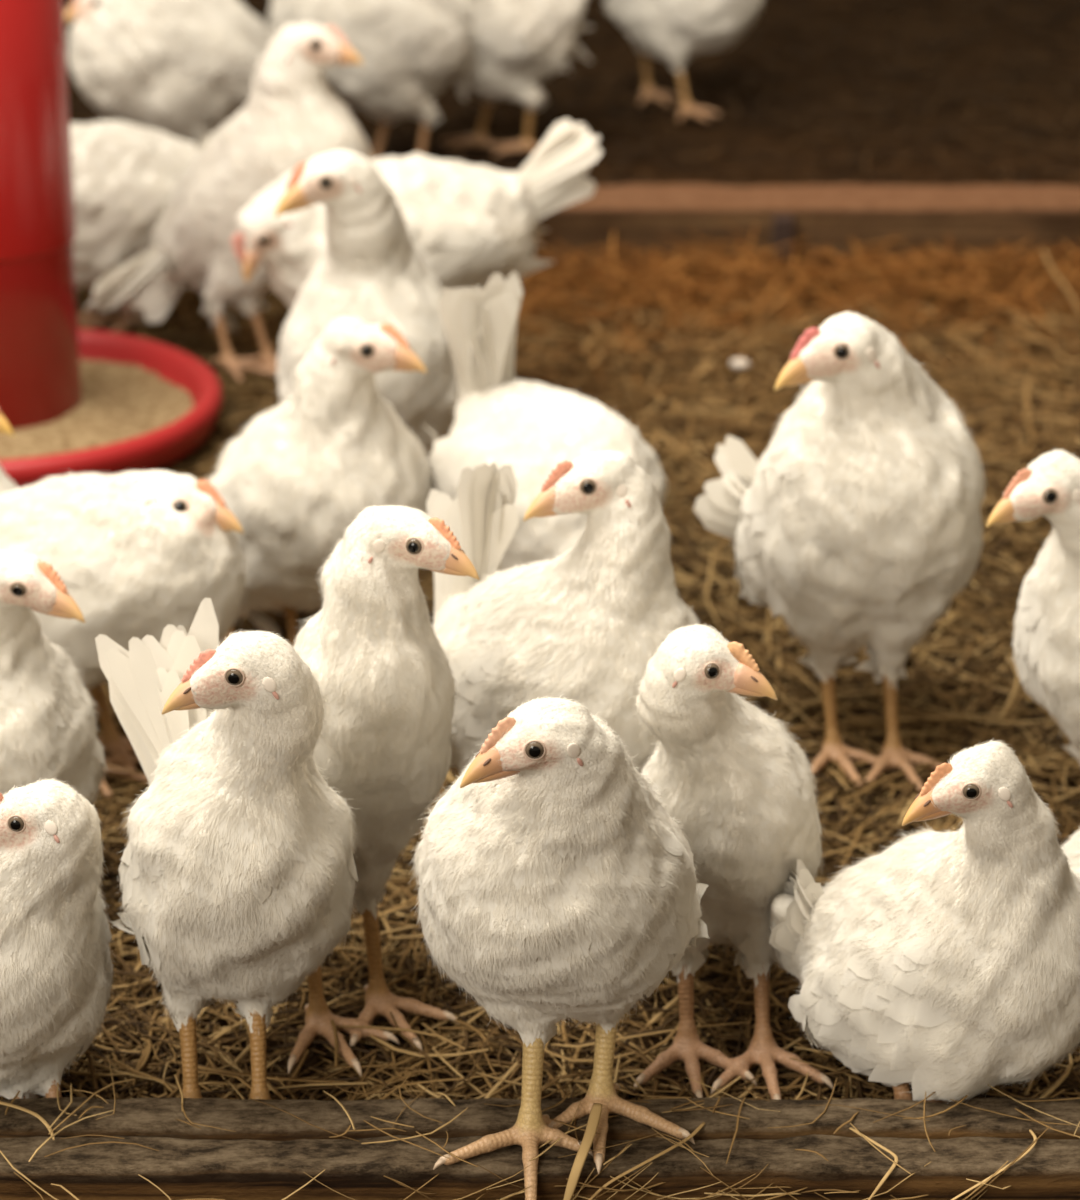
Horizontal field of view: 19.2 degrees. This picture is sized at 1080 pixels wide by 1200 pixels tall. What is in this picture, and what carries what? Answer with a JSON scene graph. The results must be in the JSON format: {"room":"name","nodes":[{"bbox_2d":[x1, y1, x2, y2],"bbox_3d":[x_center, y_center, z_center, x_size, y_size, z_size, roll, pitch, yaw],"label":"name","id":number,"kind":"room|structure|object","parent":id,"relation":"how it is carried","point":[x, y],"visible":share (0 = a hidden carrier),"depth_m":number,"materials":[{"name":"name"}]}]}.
{"room":"chicken coop","nodes":[
{"label":"chicken coop","id":0,"kind":"room"},
{"bbox_2d":[0,0,1079,1099],"bbox_3d":[0.000,-0.087,3.196,10.000,0.008,12.000,0,22,0],"label":"floor","id":1,"kind":"structure","parent":0,"point":[1042,103],"depth_m":4.72,"materials":[{"name":"soil"}]},
{"bbox_2d":[0,267,1079,1100],"bbox_3d":[-0.006,-0.034,2.993,2.069,0.038,2.206,0,22,0],"label":"litter","id":2,"kind":"object","parent":1,"relation":"on","point":[410,959],"visible":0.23,"depth_m":2.70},
{"bbox_2d":[0,413,17,493],"bbox_3d":[-0.555,-0.078,2.810,0.248,0.247,0.161,18,28,38],"label":"chicken","id":3,"kind":"object","parent":2,"relation":"on","point":[6,483],"visible":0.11,"depth_m":2.76},
{"bbox_2d":[0,547,109,805],"bbox_3d":[-0.394,0.083,2.333,0.164,0.293,0.214,1,22,4],"label":"chicken","id":4,"kind":"object","parent":2,"relation":"on","point":[48,730],"visible":0.71,"depth_m":2.25},
{"bbox_2d":[0,778,119,1098],"bbox_3d":[-0.350,0.211,2.064,0.155,0.257,0.230,-4,22,-9],"label":"chicken","id":5,"kind":"object","parent":2,"relation":"on","point":[56,967],"visible":0.93,"depth_m":1.98},
{"bbox_2d":[0,0,222,487],"bbox_3d":[-0.570,-0.544,3.210,0.474,0.814,0.474,0,22,0],"label":"pet feeder","id":6,"kind":"object","parent":2,"relation":"on","point":[42,344],"visible":0.81,"depth_m":3.22,"materials":[{"name":"red plastic"}]},
{"bbox_2d":[0,359,192,459],"bbox_3d":[-0.570,-0.199,3.348,0.412,0.023,0.412,11,24,25],"label":"poultry feed","id":7,"kind":"object","parent":6,"relation":"in","point":[120,402],"visible":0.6,"depth_m":3.34,"materials":[{"name":"beige food"}]},
{"bbox_2d":[0,469,251,798],"bbox_3d":[-0.367,0.008,2.575,0.284,0.252,0.186,8,23,20],"label":"chicken","id":8,"kind":"object","parent":2,"relation":"on","point":[138,553],"visible":0.77,"depth_m":2.49},
{"bbox_2d":[70,120,217,332],"bbox_3d":[-0.488,-0.441,3.722,0.291,0.232,0.201,0,22,0],"label":"chicken","id":9,"kind":"object","parent":2,"relation":"on","point":[125,174],"visible":0.38,"depth_m":3.64},
{"bbox_2d":[95,598,360,1099],"bbox_3d":[-0.202,0.149,2.080,0.159,0.361,0.275,-5,22,-11],"label":"chicken","id":10,"kind":"object","parent":2,"relation":"on","point":[237,869],"visible":0.98,"depth_m":1.98},
{"bbox_2d":[85,22,371,381],"bbox_3d":[-0.343,-0.458,3.557,0.328,0.388,0.193,7,23,18],"label":"chicken","id":11,"kind":"object","parent":2,"relation":"on","point":[291,116],"visible":0.75,"depth_m":3.50},
{"bbox_2d":[205,316,435,646],"bbox_3d":[-0.199,-0.116,2.801,0.229,0.319,0.245,3,22,7],"label":"chicken","id":12,"kind":"object","parent":2,"relation":"on","point":[303,469],"visible":0.71,"depth_m":2.70},
{"bbox_2d":[274,149,458,458],"bbox_3d":[-0.166,-0.265,3.084,0.196,0.381,0.246,0,22,0],"label":"chicken","id":13,"kind":"object","parent":2,"relation":"on","point":[371,270],"visible":0.63,"depth_m":3.00},
{"bbox_2d":[288,505,478,1075],"bbox_3d":[-0.117,0.104,2.166,0.137,0.381,0.205,-4,22,-10],"label":"chicken","id":14,"kind":"object","parent":2,"relation":"on","point":[372,649],"visible":0.77,"depth_m":2.10},
{"bbox_2d":[230,119,601,309],"bbox_3d":[-0.124,-0.342,3.373,0.374,0.309,0.193,2,22,4],"label":"chicken","id":15,"kind":"object","parent":2,"relation":"on","point":[469,223],"visible":0.51,"depth_m":3.30},
{"bbox_2d":[1,267,1079,1099],"bbox_3d":[0.009,-0.040,2.994,2.007,0.048,2.174,0,22,0],"label":"straw","id":16,"kind":"object","parent":2,"relation":"on","point":[710,571],"visible":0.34,"depth_m":2.86,"materials":[{"name":"brown plant"}]},
{"bbox_2d":[420,271,668,570],"bbox_3d":[0.020,-0.103,2.736,0.171,0.339,0.320,-13,25,-28],"label":"chicken","id":17,"kind":"object","parent":2,"relation":"on","point":[500,418],"visible":0.51,"depth_m":2.72},
{"bbox_2d":[426,450,699,775],"bbox_3d":[0.009,0.043,2.343,0.197,0.358,0.263,-19,29,-39],"label":"chicken","id":18,"kind":"object","parent":2,"relation":"on","point":[584,625],"visible":0.59,"depth_m":2.24},
{"bbox_2d":[629,623,833,1098],"bbox_3d":[0.124,0.143,2.154,0.143,0.317,0.256,0,22,0],"label":"chicken","id":19,"kind":"object","parent":2,"relation":"on","point":[741,789],"visible":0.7,"depth_m":2.09},
{"bbox_2d":[730,358,749,369],"bbox_3d":[0.223,-0.263,3.566,0.022,0.012,0.018,0,22,0],"label":"pebble","id":20,"kind":"object","parent":2,"relation":"on","point":[738,364],"visible":1,"depth_m":3.56,"materials":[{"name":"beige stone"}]},
{"bbox_2d":[514,219,1079,410],"bbox_3d":[0.562,-0.356,3.731,1.641,0.089,0.664,-1,22,-3],"label":"drift","id":21,"kind":"object","parent":2,"relation":"on","point":[818,280],"visible":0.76,"depth_m":3.82,"materials":[{"name":"brown plant"}]},
{"bbox_2d":[1042,250,1079,313],"bbox_3d":[0.613,-0.370,3.749,0.054,0.084,0.011,0,22,0],"label":"stalk","id":22,"kind":"object","parent":21,"relation":"on","point":[1053,271],"visible":1,"depth_m":3.75,"materials":[{"name":"brown plant"}]},
{"bbox_2d":[693,312,987,791],"bbox_3d":[0.245,-0.063,2.577,0.225,0.382,0.235,-4,22,-9],"label":"chicken","id":23,"kind":"object","parent":2,"relation":"on","point":[858,524],"visible":1,"depth_m":2.50},
{"bbox_2d":[763,740,1079,1103],"bbox_3d":[0.262,0.196,2.080,0.176,0.274,0.230,-19,28,-39],"label":"chicken","id":24,"kind":"object","parent":2,"relation":"on","point":[946,964],"visible":0.99,"depth_m":2.02},
{"bbox_2d":[986,449,1079,761],"bbox_3d":[0.438,0.024,2.428,0.165,0.332,0.237,7,23,17],"label":"chicken","id":25,"kind":"object","parent":2,"relation":"on","point":[1046,640],"visible":0.97,"depth_m":2.35},
{"bbox_2d":[1061,829,1079,879],"bbox_3d":[0.427,0.185,2.191,0.153,0.239,0.217,-14,26,-31],"label":"chicken","id":26,"kind":"object","parent":2,"relation":"on","point":[1072,851],"visible":0.19,"depth_m":2.20},
{"bbox_2d":[0,1134,1079,1199],"bbox_3d":[0.000,0.403,2.018,2.600,0.132,0.045,0,22,0],"label":"plank","id":27,"kind":"object","parent":1,"relation":"on","point":[243,1169],"visible":0.91,"depth_m":1.98,"materials":[{"name":"brown wood"}]},
{"bbox_2d":[0,1098,1049,1199],"bbox_3d":[0.001,0.355,1.980,0.935,0.067,0.111,0,22,0],"label":"hay","id":28,"kind":"object","parent":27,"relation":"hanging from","point":[584,1185],"visible":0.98,"depth_m":1.97},
{"bbox_2d":[409,695,708,1199],"bbox_3d":[0.013,0.187,2.003,0.183,0.341,0.231,3,22,7],"label":"chicken","id":29,"kind":"object","parent":27,"relation":"on","point":[556,884],"visible":1,"depth_m":1.91},
{"bbox_2d":[563,1103,601,1199],"bbox_3d":[0.028,0.348,1.986,0.012,0.051,0.055,9,24,22],"label":"stalk","id":30,"kind":"object","parent":27,"relation":"on","point":[595,1113],"visible":1,"depth_m":1.97,"materials":[{"name":"beige plant"}]},
{"bbox_2d":[589,1122,705,1199],"bbox_3d":[0.067,0.356,1.989,0.100,0.032,0.015,-15,26,-32],"label":"stalk","id":31,"kind":"object","parent":27,"relation":"on","point":[702,1124],"visible":1,"depth_m":1.98,"materials":[{"name":"brown plant"}]},
{"bbox_2d":[849,1127,897,1199],"bbox_3d":[0.209,0.351,1.993,0.023,0.023,0.053,-3,22,-7],"label":"stalk","id":32,"kind":"object","parent":27,"relation":"on","point":[893,1166],"visible":1,"depth_m":1.98,"materials":[{"name":"beige plant"}]},
{"bbox_2d":[951,1130,1036,1199],"bbox_3d":[0.280,0.359,1.986,0.086,0.030,0.020,-16,27,-34],"label":"stalk","id":33,"kind":"object","parent":27,"relation":"on","point":[1031,1131],"visible":0.91,"depth_m":1.97,"materials":[{"name":"beige plant"}]},
{"bbox_2d":[0,1097,1079,1140],"bbox_3d":[0.000,0.347,2.039,2.600,0.052,0.042,0,22,0],"label":"plank","id":34,"kind":"object","parent":1,"relation":"on","point":[251,1119],"visible":0.41,"depth_m":2.02,"materials":[{"name":"brown wood"}]},
{"bbox_2d":[0,1101,54,1139],"bbox_3d":[-0.328,0.325,2.021,0.066,0.010,0.009,15,26,33],"label":"stalk","id":35,"kind":"object","parent":34,"relation":"on","point":[38,1116],"visible":1,"depth_m":2.02,"materials":[{"name":"beige plant"}]},
{"bbox_2d":[5,1052,1079,1174],"bbox_3d":[-0.002,0.324,2.021,0.943,0.012,0.139,1,22,2],"label":"straw","id":36,"kind":"object","parent":34,"relation":"on","point":[176,1078],"visible":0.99,"depth_m":2.02,"materials":[{"name":"brown plant"}]},
{"bbox_2d":[63,0,1079,186],"bbox_3d":[-0.028,-1.117,5.698,3.620,0.040,3.751,0,22,0],"label":"dirt ground","id":37,"kind":"structure","parent":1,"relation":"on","point":[78,107],"depth_m":4.82,"materials":[{"name":"soil"}]},
{"bbox_2d":[64,0,276,145],"bbox_3d":[-0.465,-0.660,4.136,0.303,0.333,0.199,-13,25,-29],"label":"chicken","id":38,"kind":"object","parent":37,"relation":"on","point":[182,69],"visible":0.74,"depth_m":4.04},
{"bbox_2d":[267,0,491,158],"bbox_3d":[-0.219,-0.782,4.381,0.312,0.378,0.205,-8,23,-20],"label":"chicken","id":39,"kind":"object","parent":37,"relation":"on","point":[409,51],"visible":0.83,"depth_m":4.31},
{"bbox_2d":[439,0,592,155],"bbox_3d":[-0.059,-0.826,4.490,0.320,0.378,0.238,0,22,0],"label":"chicken","id":40,"kind":"object","parent":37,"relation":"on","point":[519,45],"visible":0.66,"depth_m":4.43},
{"bbox_2d":[603,0,762,121],"bbox_3d":[0.219,-0.937,4.745,0.206,0.394,0.284,-14,26,-31],"label":"chicken","id":41,"kind":"object","parent":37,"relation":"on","point":[673,31],"visible":1,"depth_m":4.69},
{"bbox_2d":[523,183,1079,287],"bbox_3d":[0.100,-0.452,3.973,4.600,0.108,0.119,0,22,0],"label":"timber beam","id":42,"kind":"structure","parent":1,"relation":"on","point":[982,216],"depth_m":3.92,"materials":[{"name":"brown wood"}]},
{"bbox_2d":[772,214,793,282],"bbox_3d":[0.297,-0.418,3.915,0.024,0.108,0.024,0,22,0],"label":"stake","id":43,"kind":"object","parent":42,"relation":"attached to","point":[783,224],"visible":0.58,"depth_m":3.89,"materials":[{"name":"black wood"}]}
]}

